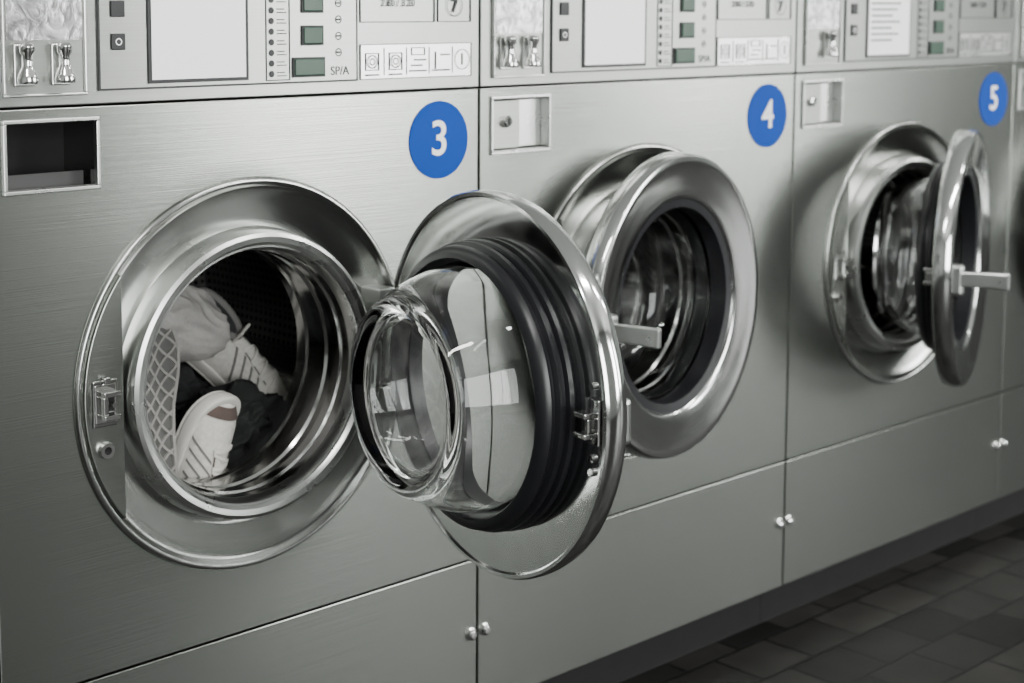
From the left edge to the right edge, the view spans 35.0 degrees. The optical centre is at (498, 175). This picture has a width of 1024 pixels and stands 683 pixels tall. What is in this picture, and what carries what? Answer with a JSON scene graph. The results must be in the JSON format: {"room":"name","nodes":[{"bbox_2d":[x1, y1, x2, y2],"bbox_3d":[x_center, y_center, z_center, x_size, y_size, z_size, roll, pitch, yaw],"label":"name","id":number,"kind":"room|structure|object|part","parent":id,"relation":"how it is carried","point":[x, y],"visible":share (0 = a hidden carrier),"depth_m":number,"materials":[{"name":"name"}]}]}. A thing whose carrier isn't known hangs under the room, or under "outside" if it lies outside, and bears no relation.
{"room":"laundry","nodes":[
{"label":"laundry","id":0,"kind":"room"},
{"bbox_2d":[175,377,284,464],"bbox_3d":[-0.354,0.343,2.151,0.206,0.150,0.108,-6,8,-43],"label":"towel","id":1,"kind":"object","parent":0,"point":[262,399],"depth_m":2.13,"materials":[{"name":"fabric"}]},
{"bbox_2d":[620,512,1023,682],"bbox_3d":[2.385,0.815,2.619,11.000,0.050,4.400,-6,8,-43],"label":"floor","id":2,"kind":"structure","parent":0,"point":[953,612],"depth_m":2.73,"materials":[{"name":"tile"}]},
{"bbox_2d":[0,0,630,682],"bbox_3d":[-0.369,0.245,2.046,0.699,1.179,1.183,-6,8,-43],"label":"washing machine","id":3,"kind":"object","parent":2,"relation":"on","point":[446,355],"visible":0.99,"depth_m":1.85,"materials":[{"name":"silver metal"}]},
{"bbox_3d":[-0.495,-0.116,1.697,0.022,0.044,0.010,-6,8,-43],"label":"coin knob","id":4,"kind":"part","parent":3,"relation":"part of","materials":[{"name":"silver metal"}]},
{"bbox_3d":[-0.491,-0.118,1.693,0.023,0.043,0.023,-6,8,-43],"label":"coin knob","id":5,"kind":"part","parent":3,"relation":"part of","materials":[{"name":"silver metal"}]},
{"bbox_3d":[-0.479,-0.183,1.710,0.098,0.198,0.005,-6,8,-43],"label":"coin frame","id":6,"kind":"part","parent":3,"relation":"part of","materials":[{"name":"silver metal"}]},
{"bbox_3d":[-0.480,-0.183,1.711,0.092,0.192,0.002,-6,8,-43],"label":"coin plate","id":7,"kind":"part","parent":3,"relation":"part of","materials":[{"name":"silver metal"}]},
{"bbox_3d":[-0.478,-0.022,1.735,0.114,0.080,0.008,-6,8,-43],"label":"slot frame","id":8,"kind":"part","parent":3,"relation":"part of","materials":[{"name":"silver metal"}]},
{"bbox_3d":[-0.464,-0.119,1.726,0.022,0.044,0.010,-6,8,-43],"label":"coin knob","id":9,"kind":"part","parent":3,"relation":"part of","materials":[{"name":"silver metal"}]},
{"bbox_3d":[-0.460,-0.121,1.722,0.023,0.043,0.023,-6,8,-43],"label":"coin knob","id":10,"kind":"part","parent":3,"relation":"part of","materials":[{"name":"silver metal"}]},
{"bbox_3d":[-0.440,0.250,1.801,0.048,0.278,0.012,-6,8,-43],"label":"latch plate","id":11,"kind":"part","parent":3,"relation":"part of","materials":[{"name":"silver metal"}]},
{"bbox_3d":[-0.340,-0.181,1.842,0.134,0.148,0.002,-6,8,-43],"label":"card frame","id":12,"kind":"part","parent":3,"relation":"part of","materials":[{"name":"black"}]},
{"bbox_2d":[146,283,287,477],"bbox_3d":[-0.462,0.297,2.151,0.330,0.366,0.344,3,7,25],"label":"pile","id":13,"kind":"object","parent":3,"relation":"in","point":[211,395],"visible":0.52,"depth_m":2.06,"materials":[{"name":"grey fabric"}]},
{"bbox_3d":[-0.304,-0.202,1.877,0.354,0.190,0.002,-6,8,-43],"label":"fascia plate","id":14,"kind":"part","parent":3,"relation":"part of","materials":[{"name":"silver metal"}]},
{"bbox_3d":[-0.287,0.227,1.957,0.696,0.643,0.018,-6,8,-43],"label":"door panel","id":15,"kind":"part","parent":3,"relation":"part of","materials":[{"name":"silver metal"}]},
{"bbox_3d":[-0.284,-0.213,1.909,0.696,0.238,0.019,-6,8,-43],"label":"control panel","id":16,"kind":"part","parent":3,"relation":"part of","materials":[{"name":"silver metal"}]},
{"bbox_3d":[-0.289,0.656,2.003,0.696,0.214,0.018,-6,8,-43],"label":"panel","id":17,"kind":"part","parent":3,"relation":"part of","materials":[{"name":"silver metal"}]},
{"bbox_3d":[-0.103,-0.184,2.071,0.187,0.118,0.002,-6,8,-43],"label":"pictogram plate","id":18,"kind":"part","parent":3,"relation":"part of","materials":[{"name":"silver"}]},
{"bbox_3d":[-0.104,-0.148,2.076,0.187,0.044,0.001,-6,8,-43],"label":"label plate","id":19,"kind":"part","parent":3,"relation":"part of","materials":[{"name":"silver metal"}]},
{"bbox_2d":[349,261,534,513],"bbox_3d":[-0.068,0.245,1.838,0.108,0.291,0.291,-4,7,-35],"label":"glass bowl","id":20,"kind":"object","parent":3,"relation":"on","point":[442,373],"depth_m":1.77,"materials":[{"name":"clear glass"}]},
{"bbox_2d":[469,0,795,682],"bbox_3d":[0.047,0.185,2.621,0.699,1.179,0.917,-6,8,-43],"label":"washing machine","id":21,"kind":"object","parent":2,"relation":"on","point":[657,134],"visible":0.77,"depth_m":2.45,"materials":[{"name":"silver metal"}]},
{"bbox_3d":[0.013,-0.165,2.176,0.022,0.044,0.010,-6,8,-43],"label":"coin knob","id":22,"kind":"part","parent":21,"relation":"part of","materials":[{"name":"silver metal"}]},
{"bbox_3d":[0.017,-0.167,2.172,0.023,0.043,0.023,-6,8,-43],"label":"coin knob","id":23,"kind":"part","parent":21,"relation":"part of","materials":[{"name":"silver metal"}]},
{"bbox_3d":[0.028,-0.232,2.191,0.092,0.192,0.002,-6,8,-43],"label":"coin plate","id":24,"kind":"part","parent":21,"relation":"part of","materials":[{"name":"silver metal"}]},
{"bbox_3d":[0.029,-0.232,2.190,0.098,0.198,0.005,-6,8,-43],"label":"coin frame","id":25,"kind":"part","parent":21,"relation":"part of","materials":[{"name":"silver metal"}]},
{"bbox_3d":[0.030,-0.071,2.214,0.114,0.080,0.008,-6,8,-43],"label":"slot frame","id":26,"kind":"part","parent":21,"relation":"part of","materials":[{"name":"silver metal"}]},
{"bbox_3d":[0.044,-0.168,2.205,0.022,0.044,0.010,-6,8,-43],"label":"coin knob","id":27,"kind":"part","parent":21,"relation":"part of","materials":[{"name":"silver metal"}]},
{"bbox_3d":[0.048,-0.170,2.202,0.023,0.043,0.023,-6,8,-43],"label":"coin knob","id":28,"kind":"part","parent":21,"relation":"part of","materials":[{"name":"silver metal"}]},
{"bbox_3d":[0.168,-0.230,2.322,0.134,0.148,0.002,-6,8,-43],"label":"card frame","id":29,"kind":"part","parent":21,"relation":"part of","materials":[{"name":"black"}]},
{"bbox_3d":[0.219,0.607,2.483,0.696,0.214,0.018,-6,8,-43],"label":"panel","id":30,"kind":"part","parent":21,"relation":"part of","materials":[{"name":"silver metal"}]},
{"bbox_3d":[0.203,-0.251,2.356,0.354,0.190,0.002,-6,8,-43],"label":"fascia plate","id":31,"kind":"part","parent":21,"relation":"part of","materials":[{"name":"silver metal"}]},
{"bbox_3d":[0.221,0.178,2.437,0.696,0.643,0.018,-6,8,-43],"label":"door panel","id":32,"kind":"part","parent":21,"relation":"part of","materials":[{"name":"silver metal"}]},
{"bbox_3d":[0.223,-0.262,2.389,0.696,0.238,0.019,-6,8,-43],"label":"control panel","id":33,"kind":"part","parent":21,"relation":"part of","materials":[{"name":"silver metal"}]},
{"bbox_3d":[0.181,0.214,2.173,0.082,0.027,0.011,4,7,34],"label":"handle lever","id":34,"kind":"part","parent":21,"relation":"part of","materials":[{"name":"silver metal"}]},
{"bbox_2d":[619,208,710,400],"bbox_3d":[0.194,0.183,2.417,0.108,0.291,0.291,5,8,38],"label":"glass bowl","id":35,"kind":"object","parent":21,"relation":"on","point":[667,284],"depth_m":2.49,"materials":[{"name":"clear glass"}]},
{"bbox_3d":[0.404,-0.197,2.555,0.187,0.044,0.001,-6,8,-43],"label":"label plate","id":36,"kind":"part","parent":21,"relation":"part of","materials":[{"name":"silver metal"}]},
{"bbox_3d":[0.405,-0.234,2.551,0.187,0.118,0.002,-6,8,-43],"label":"pictogram plate","id":37,"kind":"part","parent":21,"relation":"part of","materials":[{"name":"silver"}]},
{"bbox_2d":[760,0,1015,622],"bbox_3d":[0.586,0.139,3.068,0.699,1.179,1.007,-6,8,-43],"label":"washing machine","id":38,"kind":"object","parent":2,"relation":"on","point":[898,279],"visible":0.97,"depth_m":2.83,"materials":[{"name":"silver metal"}]},
{"bbox_3d":[0.538,-0.121,2.694,0.114,0.080,0.008,-6,8,-43],"label":"slot frame","id":39,"kind":"part","parent":38,"relation":"part of","materials":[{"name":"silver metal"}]},
{"bbox_3d":[0.535,-0.281,2.670,0.092,0.192,0.002,-6,8,-43],"label":"coin plate","id":40,"kind":"part","parent":38,"relation":"part of","materials":[{"name":"silver metal"}]},
{"bbox_3d":[0.536,-0.281,2.669,0.098,0.198,0.005,-6,8,-43],"label":"coin frame","id":41,"kind":"part","parent":38,"relation":"part of","materials":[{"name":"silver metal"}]},
{"bbox_3d":[0.548,-0.217,2.681,0.022,0.044,0.010,-6,8,-43],"label":"coin knob","id":42,"kind":"part","parent":38,"relation":"part of","materials":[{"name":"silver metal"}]},
{"bbox_3d":[0.551,-0.219,2.677,0.023,0.043,0.023,-6,8,-43],"label":"coin knob","id":43,"kind":"part","parent":38,"relation":"part of","materials":[{"name":"silver metal"}]},
{"bbox_3d":[0.576,0.151,2.760,0.048,0.278,0.012,-6,8,-43],"label":"latch plate","id":44,"kind":"part","parent":38,"relation":"part of","materials":[{"name":"silver metal"}]},
{"bbox_3d":[0.675,-0.280,2.801,0.134,0.148,0.002,-6,8,-43],"label":"card frame","id":45,"kind":"part","parent":38,"relation":"part of","materials":[{"name":"black"}]},
{"bbox_3d":[0.727,0.557,2.962,0.696,0.214,0.018,-6,8,-43],"label":"panel","id":46,"kind":"part","parent":38,"relation":"part of","materials":[{"name":"silver metal"}]},
{"bbox_3d":[0.729,0.129,2.916,0.696,0.643,0.018,-6,8,-43],"label":"door panel","id":47,"kind":"part","parent":38,"relation":"part of","materials":[{"name":"silver metal"}]},
{"bbox_3d":[0.711,-0.300,2.836,0.354,0.190,0.002,-6,8,-43],"label":"fascia plate","id":48,"kind":"part","parent":38,"relation":"part of","materials":[{"name":"silver metal"}]},
{"bbox_3d":[0.731,-0.312,2.868,0.696,0.238,0.019,-6,8,-43],"label":"control panel","id":49,"kind":"part","parent":38,"relation":"part of","materials":[{"name":"silver metal"}]},
{"bbox_2d":[872,176,960,334],"bbox_3d":[0.735,0.139,2.854,0.108,0.291,0.291,3,7,24],"label":"glass bowl","id":50,"kind":"object","parent":38,"relation":"on","point":[906,218],"depth_m":2.75,"materials":[{"name":"clear glass"}]},
{"bbox_3d":[0.912,-0.246,3.034,0.187,0.044,0.001,-6,8,-43],"label":"label plate","id":51,"kind":"part","parent":38,"relation":"part of","materials":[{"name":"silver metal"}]},
{"bbox_3d":[0.782,0.169,2.614,0.082,0.027,0.011,3,7,20],"label":"handle lever","id":52,"kind":"part","parent":38,"relation":"part of","materials":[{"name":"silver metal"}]},
{"bbox_3d":[0.912,-0.283,3.030,0.187,0.118,0.002,-6,8,-43],"label":"pictogram plate","id":53,"kind":"part","parent":38,"relation":"part of","materials":[{"name":"silver"}]},
{"bbox_2d":[975,0,1023,531],"bbox_3d":[1.053,0.085,3.590,0.699,1.179,0.888,-6,8,-43],"label":"washing machine","id":54,"kind":"object","parent":2,"relation":"on","point":[1009,502],"visible":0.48,"depth_m":3.20,"materials":[{"name":"silver metal"}]},
{"bbox_3d":[1.235,0.508,3.441,0.696,0.214,0.018,-6,8,-43],"label":"panel","id":55,"kind":"part","parent":54,"relation":"part of","materials":[{"name":"silver metal"}]},
{"bbox_3d":[1.237,0.079,3.395,0.696,0.643,0.018,-6,8,-43],"label":"door panel","id":56,"kind":"part","parent":54,"relation":"part of","materials":[{"name":"silver metal"}]},
{"bbox_3d":[1.239,-0.361,3.347,0.696,0.238,0.019,-6,8,-43],"label":"control panel","id":57,"kind":"part","parent":54,"relation":"part of","materials":[{"name":"silver metal"}]},
{"bbox_3d":[1.046,-0.170,3.173,0.114,0.080,0.008,-6,8,-43],"label":"slot frame","id":58,"kind":"part","parent":54,"relation":"part of","materials":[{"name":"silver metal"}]},
{"bbox_3d":[1.044,-0.331,3.148,0.098,0.198,0.005,-6,8,-43],"label":"coin frame","id":59,"kind":"part","parent":54,"relation":"part of","materials":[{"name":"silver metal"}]}
]}

